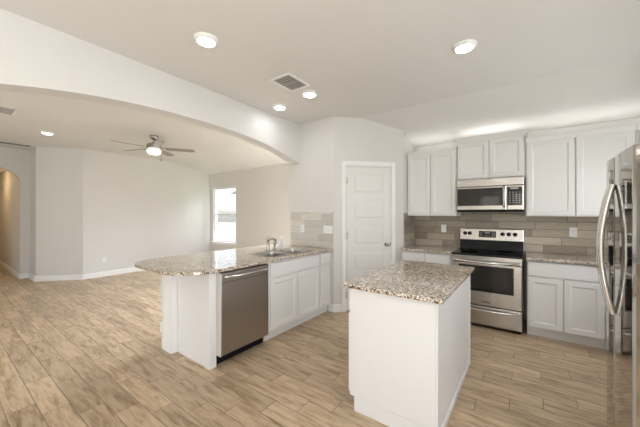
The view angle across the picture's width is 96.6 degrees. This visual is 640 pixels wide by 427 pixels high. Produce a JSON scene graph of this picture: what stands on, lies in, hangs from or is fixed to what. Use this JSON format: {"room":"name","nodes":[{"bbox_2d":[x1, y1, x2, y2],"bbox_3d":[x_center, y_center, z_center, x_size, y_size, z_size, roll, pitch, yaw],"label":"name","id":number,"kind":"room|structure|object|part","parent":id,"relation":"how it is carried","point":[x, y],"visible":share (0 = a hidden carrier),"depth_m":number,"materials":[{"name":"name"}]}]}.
{"room":"kitchen","nodes":[
{"label":"kitchen","id":0,"kind":"room"},
{"bbox_2d":[0,171,18,272],"bbox_3d":[-7.948,0.170,7.307,3.350,2.500,0.120,0,0,36],"label":"wall","id":1,"kind":"structure","parent":0,"point":[9,183],"depth_m":7.00,"materials":[{"name":"paint"}]},
{"bbox_2d":[0,261,27,278],"bbox_3d":[-7.880,1.364,7.261,3.514,0.112,0.152,0,0,36],"label":"baseboard","id":2,"kind":"structure","parent":1,"relation":"attached to","point":[15,273],"depth_m":6.52,"materials":[{"name":"paint"}]},
{"bbox_2d":[0,147,29,273],"bbox_3d":[-7.716,0.011,4.648,0.150,2.819,4.450,0,0,36],"label":"wall","id":3,"kind":"structure","parent":0,"point":[15,161],"depth_m":6.23,"materials":[{"name":"paint"}]},
{"bbox_2d":[30,147,35,275],"bbox_3d":[-6.146,0.011,6.183,0.587,2.819,0.120,0,0,36],"label":"wall","id":4,"kind":"structure","parent":0,"point":[32,151],"depth_m":6.10,"materials":[{"name":"paint"}]},
{"bbox_2d":[36,147,82,275],"bbox_3d":[-5.535,0.011,6.115,0.861,2.819,0.138,0,0,-11],"label":"wall","id":5,"kind":"structure","parent":0,"point":[59,171],"depth_m":6.04,"materials":[{"name":"paint"}]},
{"bbox_2d":[0,91,286,173],"bbox_3d":[-4.297,-1.369,4.327,6.060,0.423,8.350,0,0,36],"label":"ceiling","id":6,"kind":"structure","parent":0,"point":[75,123],"depth_m":4.99,"materials":[{"name":"paint"}]},
{"bbox_2d":[0,106,18,115],"bbox_3d":[-4.275,-1.394,3.848,0.400,0.011,0.240,0,0,36],"label":"ceiling vent","id":7,"kind":"object","parent":6,"relation":"in","point":[3,110],"visible":1,"depth_m":3.85,"materials":[{"name":"white plastic"}]},
{"bbox_2d":[0,141,33,147],"bbox_3d":[-6.209,-1.394,5.660,0.320,0.010,0.720,0,0,36],"label":"ceiling vent","id":8,"kind":"object","parent":6,"relation":"in","point":[1,142],"visible":1,"depth_m":5.75,"materials":[{"name":"white plastic"}]},
{"bbox_2d":[40,131,54,134],"bbox_3d":[-4.701,-1.387,4.911,0.188,0.026,0.188,0,0,36],"label":"recessed light","id":9,"kind":"object","parent":6,"relation":"in","point":[42,132],"visible":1,"depth_m":4.89,"materials":[{"name":"white plastic"}]},
{"bbox_2d":[110,135,194,160],"bbox_3d":[-3.013,-1.169,5.098,1.297,0.462,1.248,0,0,36],"label":"ceiling fan","id":10,"kind":"object","parent":6,"relation":"hanging from","point":[155,147],"visible":1,"depth_m":5.10,"materials":[{"name":"silver metal"}]},
{"bbox_3d":[-2.990,-1.103,5.139,0.236,0.094,0.236,0,0,36],"label":"lamp shade","id":11,"kind":"part","parent":10,"relation":"part of","materials":[{"name":"white glass"}]},
{"bbox_3d":[-2.726,-1.175,4.800,0.132,0.035,0.480,0,0,-38],"label":"blade","id":12,"kind":"part","parent":10,"relation":"part of","materials":[{"name":"brown wood"}]},
{"bbox_3d":[-3.005,-1.175,5.569,0.132,0.035,0.480,0,0,-2],"label":"blade","id":13,"kind":"part","parent":10,"relation":"part of","materials":[{"name":"brown wood"}]},
{"bbox_3d":[-2.586,-1.175,5.286,0.480,0.035,0.132,0,0,-20],"label":"blade","id":14,"kind":"part","parent":10,"relation":"part of","materials":[{"name":"brown wood"}]},
{"bbox_2d":[83,149,209,273],"bbox_3d":[-4.256,0.011,7.396,0.120,2.819,3.036,0,0,36],"label":"wall","id":15,"kind":"structure","parent":0,"point":[136,209],"depth_m":7.03,"materials":[{"name":"paint"}]},
{"bbox_2d":[28,267,143,281],"bbox_3d":[-4.594,1.364,7.065,3.878,0.112,0.927,0,0,-37],"label":"baseboard","id":16,"kind":"structure","parent":15,"relation":"attached to","point":[134,269],"depth_m":6.14,"materials":[{"name":"paint"}]},
{"bbox_2d":[0,8,298,353],"bbox_3d":[-2.325,0.011,1.961,0.268,2.819,6.440,0,0,36],"label":"wall","id":17,"kind":"structure","parent":0,"point":[36,58],"depth_m":2.57,"materials":[{"name":"paint"}]},
{"bbox_3d":[-1.578,1.370,2.937,0.194,0.100,0.014,0,0,36],"label":"half wall baseboard","id":18,"kind":"part","parent":17,"relation":"part of","materials":[{"name":"paint"}]},
{"bbox_2d":[210,163,290,251],"bbox_3d":[-1.441,0.011,7.314,4.770,2.819,0.140,0,0,36],"label":"wall","id":19,"kind":"structure","parent":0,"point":[263,194],"depth_m":7.33,"materials":[{"name":"paint"}]},
{"bbox_2d":[211,187,236,246],"bbox_3d":[-2.732,0.080,8.200,1.160,1.660,0.145,0,0,36],"label":"window","id":20,"kind":"structure","parent":19,"relation":"attached to","point":[222,242],"depth_m":8.41,"materials":[{"name":"white plastic"}]},
{"bbox_3d":[-2.762,0.866,8.159,1.160,0.088,0.044,0,0,36],"label":"sill","id":21,"kind":"part","parent":20,"relation":"part of","materials":[{"name":"paint"}]},
{"bbox_2d":[0,266,606,426],"bbox_3d":[-4.671,1.480,4.630,16.000,0.120,8.400,0,0,36],"label":"floor","id":22,"kind":"structure","parent":0,"point":[86,352],"depth_m":2.51,"materials":[{"name":"brown wood"}]},
{"bbox_2d":[178,273,215,369],"bbox_3d":[-1.213,0.979,2.780,0.573,0.883,0.073,0,0,36],"label":"cabinet end panel","id":23,"kind":"object","parent":22,"relation":"on","point":[196,294],"visible":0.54,"depth_m":2.70,"materials":[{"name":"paint"}]},
{"bbox_2d":[216,264,267,364],"bbox_3d":[-0.956,0.983,3.019,0.664,0.875,0.605,0,0,36],"label":"dishwasher","id":24,"kind":"object","parent":22,"relation":"on","point":[242,293],"visible":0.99,"depth_m":2.79,"materials":[{"name":"silver metal"}]},
{"bbox_3d":[-0.712,0.592,2.845,0.064,0.022,0.543,0,0,36],"label":"handle","id":25,"kind":"part","parent":24,"relation":"part of","materials":[{"name":"silver metal"}]},
{"bbox_2d":[263,253,318,340],"bbox_3d":[-0.526,0.979,3.686,0.606,0.883,0.962,0,0,36],"label":"base cabinet","id":26,"kind":"object","parent":22,"relation":"on","point":[293,284],"visible":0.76,"depth_m":3.45,"materials":[{"name":"paint"}]},
{"bbox_2d":[135,244,332,275],"bbox_3d":[-0.931,0.521,3.540,1.152,0.030,2.224,0,0,36],"label":"countertop","id":27,"kind":"structure","parent":26,"relation":"on","point":[212,262],"depth_m":3.07,"materials":[{"name":"stone"}]},
{"bbox_2d":[266,236,275,250],"bbox_3d":[-0.660,0.406,3.862,0.186,0.200,0.066,0,0,36],"label":"kitchen faucet","id":28,"kind":"object","parent":27,"relation":"on","point":[269,239],"visible":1,"depth_m":3.88,"materials":[{"name":"silver metal"}]},
{"bbox_2d":[249,248,311,256],"bbox_3d":[-0.494,0.599,3.709,0.440,0.198,0.780,0,0,36],"label":"sink","id":29,"kind":"object","parent":27,"relation":"in","point":[287,251],"visible":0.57,"depth_m":3.73,"materials":[{"name":"silver metal"}]},
{"bbox_3d":[-0.594,0.601,3.530,0.340,0.195,0.323,0,0,36],"label":"bowl","id":30,"kind":"part","parent":29,"relation":"part of","materials":[{"name":"silver metal"}]},
{"bbox_3d":[-0.372,0.601,3.835,0.340,0.195,0.383,0,0,36],"label":"bowl","id":31,"kind":"part","parent":29,"relation":"part of","materials":[{"name":"silver metal"}]},
{"bbox_2d":[279,236,282,248],"bbox_3d":[-0.564,0.416,4.106,0.066,0.178,0.066,0,0,-9],"label":"soap bottle","id":32,"kind":"object","parent":27,"relation":"on","point":[280,241],"visible":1,"depth_m":4.08,"materials":[{"name":"white plastic"}]},
{"bbox_3d":[-0.418,1.015,3.336,0.021,0.570,0.452,0,0,36],"label":"door","id":33,"kind":"part","parent":26,"relation":"part of","materials":[{"name":"paint"}]},
{"bbox_3d":[-0.283,0.631,3.522,0.021,0.147,0.913,0,0,36],"label":"drawer","id":34,"kind":"part","parent":26,"relation":"part of","materials":[{"name":"paint"}]},
{"bbox_3d":[-0.147,1.015,3.709,0.021,0.570,0.451,0,0,36],"label":"door","id":35,"kind":"part","parent":26,"relation":"part of","materials":[{"name":"paint"}]},
{"bbox_2d":[316,251,330,315],"bbox_3d":[-0.162,0.979,4.187,0.606,0.883,0.272,0,0,36],"label":"base cabinet","id":36,"kind":"object","parent":22,"relation":"on","point":[324,258],"visible":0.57,"depth_m":4.00,"materials":[{"name":"paint"}]},
{"bbox_3d":[0.074,0.631,4.014,0.021,0.147,0.246,0,0,36],"label":"drawer","id":37,"kind":"part","parent":36,"relation":"part of","materials":[{"name":"paint"}]},
{"bbox_3d":[0.074,1.015,4.014,0.021,0.570,0.246,0,0,36],"label":"door","id":38,"kind":"part","parent":36,"relation":"part of","materials":[{"name":"paint"}]},
{"bbox_2d":[349,276,469,426],"bbox_3d":[0.810,0.979,2.391,0.634,0.883,1.212,0,0,36],"label":"base cabinet","id":39,"kind":"object","parent":22,"relation":"on","point":[409,359],"visible":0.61,"depth_m":1.91,"materials":[{"name":"paint"}]},
{"bbox_3d":[0.388,1.015,2.332,0.021,0.570,0.580,0,0,36],"label":"door","id":40,"kind":"part","parent":39,"relation":"part of","materials":[{"name":"paint"}]},
{"bbox_2d":[342,260,474,304],"bbox_3d":[0.813,0.521,2.385,0.688,0.030,1.275,0,0,36],"label":"countertop","id":41,"kind":"structure","parent":39,"relation":"on","point":[435,283],"depth_m":2.15,"materials":[{"name":"stone"}]},
{"bbox_3d":[1.061,0.979,2.208,0.014,0.883,1.212,0,0,36],"label":"trim","id":42,"kind":"part","parent":39,"relation":"part of","materials":[{"name":"paint"}]},
{"bbox_2d":[402,250,451,264],"bbox_3d":[1.646,0.979,4.220,0.678,0.883,0.586,0,0,36],"label":"base cabinet","id":43,"kind":"object","parent":22,"relation":"on","point":[440,258],"visible":0.11,"depth_m":3.97,"materials":[{"name":"paint"}]},
{"bbox_3d":[1.347,0.631,4.088,0.310,0.147,0.021,0,0,36],"label":"drawer","id":44,"kind":"part","parent":43,"relation":"part of","materials":[{"name":"paint"}]},
{"bbox_2d":[401,245,459,253],"bbox_3d":[1.641,0.521,4.208,0.683,0.030,0.618,0,0,36],"label":"countertop","id":45,"kind":"structure","parent":43,"relation":"on","point":[420,248],"depth_m":4.12,"materials":[{"name":"stone"}]},
{"bbox_3d":[1.612,0.631,3.895,0.315,0.147,0.021,0,0,36],"label":"drawer","id":46,"kind":"part","parent":43,"relation":"part of","materials":[{"name":"paint"}]},
{"bbox_2d":[451,228,523,333],"bbox_3d":[2.202,0.818,3.743,0.770,1.205,0.716,0,0,36],"label":"stove","id":47,"kind":"object","parent":22,"relation":"on","point":[496,281],"visible":0.91,"depth_m":3.51,"materials":[{"name":"silver metal"}]},
{"bbox_3d":[2.012,0.594,3.482,0.711,0.038,0.070,0,0,36],"label":"oven handle","id":48,"kind":"part","parent":47,"relation":"part of","materials":[{"name":"silver metal"}]},
{"bbox_3d":[2.039,0.876,3.519,0.750,0.517,0.040,0,0,36],"label":"oven door","id":49,"kind":"part","parent":47,"relation":"part of","materials":[{"name":"silver metal"}]},
{"bbox_3d":[2.044,0.573,3.526,0.750,0.084,0.025,0,0,36],"label":"rail","id":50,"kind":"part","parent":47,"relation":"part of","materials":[{"name":"silver metal"}]},
{"bbox_2d":[451,248,523,258],"bbox_3d":[2.200,0.516,3.740,0.770,0.021,0.572,0,0,36],"label":"cooktop","id":51,"kind":"object","parent":47,"relation":"in","point":[490,253],"depth_m":3.68,"materials":[{"name":"grey glass"}]},
{"bbox_3d":[2.016,1.182,3.488,0.708,0.033,0.063,0,0,36],"label":"drawer handle","id":52,"kind":"part","parent":47,"relation":"part of","materials":[{"name":"silver metal"}]},
{"bbox_3d":[2.039,1.260,3.520,0.750,0.231,0.038,0,0,36],"label":"storage drawer","id":53,"kind":"part","parent":47,"relation":"part of","materials":[{"name":"silver metal"}]},
{"bbox_2d":[527,260,605,348],"bbox_3d":[2.841,0.979,3.352,0.655,0.883,0.586,0,0,36],"label":"base cabinet","id":54,"kind":"object","parent":22,"relation":"on","point":[565,301],"visible":0.84,"depth_m":3.11,"materials":[{"name":"paint"}]},
{"bbox_3d":[2.544,1.018,3.219,0.308,0.565,0.021,0,0,36],"label":"door","id":55,"kind":"part","parent":54,"relation":"part of","materials":[{"name":"paint"}]},
{"bbox_3d":[2.674,0.635,3.124,0.631,0.160,0.021,0,0,36],"label":"drawer","id":56,"kind":"part","parent":54,"relation":"part of","materials":[{"name":"paint"}]},
{"bbox_2d":[526,252,606,265],"bbox_3d":[3.064,0.521,3.174,1.250,0.030,0.618,0,0,36],"label":"countertop","id":57,"kind":"structure","parent":54,"relation":"on","point":[536,256],"depth_m":3.24,"materials":[{"name":"stone"}]},
{"bbox_3d":[2.802,1.018,3.031,0.315,0.565,0.021,0,0,36],"label":"door","id":58,"kind":"part","parent":54,"relation":"part of","materials":[{"name":"paint"}]},
{"bbox_2d":[604,266,606,349],"bbox_3d":[3.342,0.979,2.988,0.580,0.883,0.586,0,0,36],"label":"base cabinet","id":59,"kind":"object","parent":22,"relation":"on","point":[605,342],"visible":0.04,"depth_m":2.94,"materials":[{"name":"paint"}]},
{"bbox_2d":[596,143,639,426],"bbox_3d":[1.892,0.552,1.339,0.864,1.735,0.769,0,0,36],"label":"refrigerator","id":60,"kind":"object","parent":22,"relation":"on","point":[620,206],"visible":1,"depth_m":1.39,"materials":[{"name":"grey metal"}]},
{"bbox_3d":[1.577,0.190,1.580,0.072,0.696,0.025,0,0,36],"label":"handle","id":61,"kind":"part","parent":60,"relation":"part of","materials":[{"name":"silver metal"}]},
{"bbox_3d":[1.542,0.190,1.531,0.072,0.696,0.025,0,0,36],"label":"handle","id":62,"kind":"part","parent":60,"relation":"part of","materials":[{"name":"silver metal"}]},
{"bbox_3d":[1.728,0.507,1.681,0.070,1.625,0.395,0,0,36],"label":"door","id":63,"kind":"part","parent":60,"relation":"part of","materials":[{"name":"silver metal"}]},
{"bbox_3d":[1.502,0.507,1.370,0.070,1.625,0.361,0,0,36],"label":"door","id":64,"kind":"part","parent":60,"relation":"part of","materials":[{"name":"silver metal"}]},
{"bbox_2d":[291,117,333,310],"bbox_3d":[0.366,0.011,5.037,0.830,2.819,1.700,0,0,36],"label":"wall","id":65,"kind":"structure","parent":0,"point":[312,179],"depth_m":4.30,"materials":[{"name":"paint"}]},
{"bbox_2d":[291,212,332,247],"bbox_3d":[-0.140,0.240,4.348,0.814,0.527,0.010,0,0,36],"label":"backsplash","id":66,"kind":"structure","parent":65,"relation":"attached to","point":[313,235],"depth_m":4.33,"materials":[{"name":"tile"}]},
{"bbox_2d":[323,226,332,233],"bbox_3d":[0.116,0.235,4.149,0.164,0.116,0.008,0,0,36],"label":"light switch","id":67,"kind":"object","parent":66,"relation":"attached to","point":[326,229],"visible":1,"depth_m":4.14,"materials":[{"name":"white plastic"}]},
{"bbox_2d":[0,0,639,147],"bbox_3d":[-0.170,-1.310,1.119,4.390,0.540,8.010,0,0,36],"label":"ceiling","id":68,"kind":"structure","parent":0,"point":[534,65],"depth_m":2.48,"materials":[{"name":"paint"}]},
{"bbox_2d":[193,32,218,47],"bbox_3d":[-0.914,-1.387,2.289,0.188,0.026,0.188,0,0,36],"label":"recessed light","id":69,"kind":"object","parent":68,"relation":"in","point":[204,39],"visible":1,"depth_m":2.26,"materials":[{"name":"white plastic"}]},
{"bbox_2d":[273,103,286,109],"bbox_3d":[-0.524,-1.387,3.719,0.188,0.026,0.188,0,0,36],"label":"recessed light","id":70,"kind":"object","parent":68,"relation":"in","point":[278,106],"visible":1,"depth_m":3.68,"materials":[{"name":"white plastic"}]},
{"bbox_2d":[270,72,309,91],"bbox_3d":[-0.317,-1.394,3.042,0.270,0.011,0.350,0,0,36],"label":"ceiling vent","id":71,"kind":"object","parent":68,"relation":"in","point":[288,81],"visible":1,"depth_m":3.02,"materials":[{"name":"white plastic"}]},
{"bbox_2d":[302,90,317,97],"bbox_3d":[-0.120,-1.387,3.314,0.188,0.026,0.188,0,0,36],"label":"recessed light","id":72,"kind":"object","parent":68,"relation":"in","point":[306,93],"visible":1,"depth_m":3.27,"materials":[{"name":"white plastic"}]},
{"bbox_2d":[452,39,476,53],"bbox_3d":[1.206,-1.387,2.380,0.188,0.026,0.188,0,0,36],"label":"recessed light","id":73,"kind":"object","parent":68,"relation":"in","point":[464,46],"visible":1,"depth_m":2.35,"materials":[{"name":"white plastic"}]},
{"bbox_2d":[334,116,402,311],"bbox_3d":[0.717,0.011,4.243,1.061,2.819,0.110,0,0,-9],"label":"wall","id":74,"kind":"structure","parent":0,"point":[355,139],"depth_m":4.17,"materials":[{"name":"paint"}]},
{"bbox_2d":[329,304,340,311],"bbox_3d":[0.214,1.364,4.115,0.186,0.112,0.049,0,0,11],"label":"baseboard","id":75,"kind":"structure","parent":74,"relation":"attached to","point":[332,307],"depth_m":4.10,"materials":[{"name":"paint"}]},
{"bbox_2d":[346,167,390,309],"bbox_3d":[0.714,0.363,4.175,0.686,2.089,0.114,0,0,-9],"label":"door","id":76,"kind":"structure","parent":74,"relation":"in","point":[368,243],"depth_m":4.19,"materials":[{"name":"paint"}]},
{"bbox_2d":[342,161,394,311],"bbox_3d":[0.708,0.330,4.232,0.820,2.180,0.125,0,0,-9],"label":"trim","id":77,"kind":"structure","parent":74,"relation":"attached to","point":[391,165],"depth_m":4.16,"materials":[{"name":"paint"}]},
{"bbox_2d":[403,131,413,247],"bbox_3d":[1.387,0.011,4.555,0.130,2.819,0.620,0,0,36],"label":"wall","id":78,"kind":"structure","parent":0,"point":[408,147],"depth_m":4.35,"materials":[{"name":"paint"}]},
{"bbox_2d":[414,117,639,319],"bbox_3d":[2.688,0.011,3.912,2.990,2.819,0.130,0,0,36],"label":"wall","id":79,"kind":"structure","parent":0,"point":[546,234],"depth_m":3.78,"materials":[{"name":"tile"}]},
{"bbox_2d":[406,147,460,215],"bbox_3d":[1.717,-0.447,4.315,0.700,0.963,0.378,0,0,36],"label":"upper cabinet","id":80,"kind":"object","parent":79,"relation":"attached to","point":[431,174],"visible":0.91,"depth_m":4.17,"materials":[{"name":"paint"}]},
{"bbox_3d":[1.490,-0.428,4.293,0.333,0.903,0.021,0,0,36],"label":"door","id":81,"kind":"part","parent":80,"relation":"part of","materials":[{"name":"paint"}]},
{"bbox_3d":[1.717,-0.899,4.315,0.700,0.058,0.378,0,0,36],"label":"crown moulding","id":82,"kind":"part","parent":80,"relation":"part of","materials":[{"name":"paint"}]},
{"bbox_3d":[1.767,-0.428,4.092,0.333,0.903,0.021,0,0,36],"label":"door","id":83,"kind":"part","parent":80,"relation":"part of","materials":[{"name":"paint"}]},
{"bbox_2d":[441,225,445,231],"bbox_3d":[1.907,0.230,4.394,0.072,0.116,0.007,0,0,36],"label":"wall outlet","id":84,"kind":"object","parent":79,"relation":"attached to","point":[443,227],"visible":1,"depth_m":4.39,"materials":[{"name":"white plastic"}]},
{"bbox_2d":[455,129,527,179],"bbox_3d":[2.314,-0.742,3.872,0.822,0.564,0.394,0,0,36],"label":"upper cabinet","id":85,"kind":"object","parent":79,"relation":"attached to","point":[500,155],"visible":0.89,"depth_m":3.72,"materials":[{"name":"paint"}]},
{"bbox_3d":[2.076,-0.721,3.867,0.369,0.498,0.021,0,0,36],"label":"door","id":86,"kind":"part","parent":85,"relation":"part of","materials":[{"name":"paint"}]},
{"bbox_2d":[457,176,523,211],"bbox_3d":[2.291,-0.239,3.845,0.756,0.434,0.462,0,0,36],"label":"microwave","id":87,"kind":"object","parent":85,"relation":"attached to","point":[505,194],"visible":1,"depth_m":3.68,"materials":[{"name":"silver metal"}]},
{"bbox_3d":[2.126,-0.198,3.772,0.574,0.308,0.045,0,0,36],"label":"door","id":88,"kind":"part","parent":87,"relation":"part of","materials":[{"name":"black glass"}]},
{"bbox_3d":[2.199,-0.405,3.719,0.754,0.102,0.045,0,0,36],"label":"vent panel","id":89,"kind":"part","parent":87,"relation":"part of","materials":[{"name":"silver metal"}]},
{"bbox_3d":[2.309,-0.210,3.581,0.027,0.272,0.056,0,0,36],"label":"handle","id":90,"kind":"part","parent":87,"relation":"part of","materials":[{"name":"silver metal"}]},
{"bbox_3d":[2.433,-0.198,3.550,0.177,0.308,0.045,0,0,36],"label":"control panel","id":91,"kind":"part","parent":87,"relation":"part of","materials":[{"name":"silver metal"}]},
{"bbox_3d":[2.314,-0.992,3.872,0.822,0.064,0.394,0,0,36],"label":"crown moulding","id":92,"kind":"part","parent":85,"relation":"part of","materials":[{"name":"paint"}]},
{"bbox_3d":[2.383,-0.721,3.644,0.369,0.498,0.021,0,0,36],"label":"door","id":93,"kind":"part","parent":85,"relation":"part of","materials":[{"name":"paint"}]},
{"bbox_2d":[569,227,576,236],"bbox_3d":[3.120,0.230,3.513,0.072,0.116,0.007,0,0,36],"label":"wall outlet","id":94,"kind":"object","parent":79,"relation":"attached to","point":[572,230],"visible":1,"depth_m":3.51,"materials":[{"name":"white plastic"}]},
{"bbox_2d":[526,124,636,216],"bbox_3d":[3.011,-0.447,3.375,0.935,0.963,0.378,0,0,36],"label":"upper cabinet","id":95,"kind":"object","parent":79,"relation":"attached to","point":[566,173],"visible":0.84,"depth_m":3.26,"materials":[{"name":"paint"}]},
{"bbox_3d":[2.734,-0.428,3.389,0.441,0.903,0.021,0,0,36],"label":"door","id":96,"kind":"part","parent":95,"relation":"part of","materials":[{"name":"paint"}]},
{"bbox_3d":[3.011,-0.899,3.375,0.935,0.058,0.378,0,0,36],"label":"crown moulding","id":97,"kind":"part","parent":95,"relation":"part of","materials":[{"name":"paint"}]},
{"bbox_3d":[3.106,-0.428,3.119,0.453,0.903,0.021,0,0,36],"label":"door","id":98,"kind":"part","parent":95,"relation":"part of","materials":[{"name":"paint"}]},
{"bbox_2d":[636,123,639,143],"bbox_3d":[3.521,-0.447,3.004,0.320,0.963,0.378,0,0,36],"label":"upper cabinet","id":99,"kind":"object","parent":79,"relation":"attached to","point":[638,125],"visible":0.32,"depth_m":2.97,"materials":[{"name":"paint"}]},
{"label":"outside","id":100,"kind":"structure","parent":0,"visible":0},
{"bbox_3d":[-2.576,1.770,4.961,70.000,0.300,85.000,0,0,36],"label":"ground","id":101,"kind":"structure","parent":100,"visible":0},
{"bbox_2d":[217,222,235,240],"bbox_3d":[-2.084,1.045,13.294,14.000,1.150,0.060,0,0,36],"label":"fence","id":102,"kind":"object","parent":101,"relation":"on","point":[225,230],"visible":0.08,"depth_m":15.42,"materials":[{"name":"white"}]}
]}

